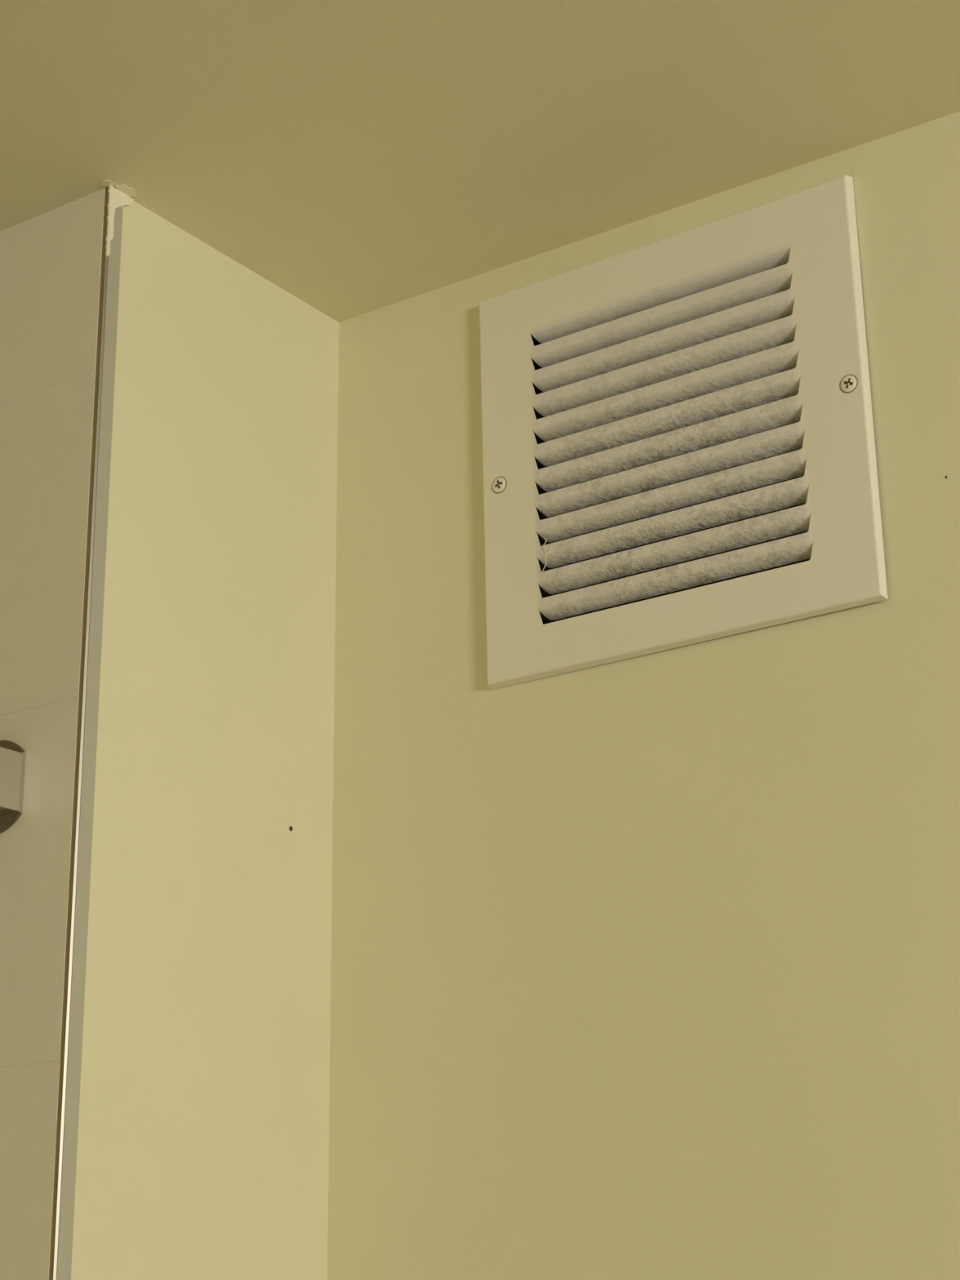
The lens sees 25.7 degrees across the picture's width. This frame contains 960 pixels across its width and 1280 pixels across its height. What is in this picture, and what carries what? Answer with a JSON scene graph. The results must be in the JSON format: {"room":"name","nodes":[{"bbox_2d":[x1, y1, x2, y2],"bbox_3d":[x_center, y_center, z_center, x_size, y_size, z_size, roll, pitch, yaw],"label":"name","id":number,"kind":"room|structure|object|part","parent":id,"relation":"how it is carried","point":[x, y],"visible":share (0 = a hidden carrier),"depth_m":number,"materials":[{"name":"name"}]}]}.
{"room":"bathroom","nodes":[
{"label":"bathroom","id":0,"kind":"room"},
{"bbox_2d":[0,187,105,1279],"bbox_3d":[-0.567,0.978,1.141,0.947,2.400,0.100,-13,-22,33],"label":"wall","id":1,"kind":"structure","parent":0,"point":[51,261],"depth_m":1.15,"materials":[{"name":"paint"}]},
{"bbox_2d":[0,740,26,833],"bbox_3d":[-0.282,0.073,1.121,0.047,0.052,0.062,-13,-22,33],"label":"wall bracket","id":2,"kind":"object","parent":1,"relation":"attached to","point":[12,756],"visible":1,"depth_m":1.13,"materials":[{"name":"silver metal"}]},
{"bbox_3d":[-0.281,0.073,1.118,0.040,0.032,0.060,-13,-22,33],"label":"arm","id":3,"kind":"part","parent":2,"relation":"part of","materials":[{"name":"beige metal"}]},
{"bbox_2d":[71,200,338,1279],"bbox_3d":[-0.146,0.929,1.007,0.100,2.400,0.323,-13,-22,33],"label":"wall","id":4,"kind":"structure","parent":0,"point":[202,1153],"depth_m":1.20,"materials":[{"name":"yellow paint"}]},
{"bbox_2d":[48,179,135,1279],"bbox_3d":[-0.197,0.877,0.848,0.013,2.400,0.026,-13,-22,33],"label":"trim","id":5,"kind":"structure","parent":4,"relation":"attached to","point":[68,1098],"depth_m":1.12,"materials":[{"name":"wood"}]},
{"bbox_2d":[0,0,959,322],"bbox_3d":[-0.148,-0.678,0.120,3.550,0.100,2.520,-13,-22,33],"label":"ceiling","id":6,"kind":"structure","parent":0,"point":[357,157],"depth_m":1.15,"materials":[{"name":"paint"}]},
{"bbox_2d":[327,111,959,1279],"bbox_3d":[0.939,0.723,0.412,2.400,2.400,0.120,-13,-22,33],"label":"wall","id":7,"kind":"structure","parent":0,"point":[645,966],"depth_m":1.14,"materials":[{"name":"yellow paint"}]},
{"bbox_2d":[479,175,887,689],"bbox_3d":[0.139,-0.102,1.251,0.259,0.259,0.124,-14,-22,32],"label":"air vent","id":8,"kind":"object","parent":7,"relation":"in","point":[678,443],"visible":1,"depth_m":1.20,"materials":[{"name":"metal"}]}
]}

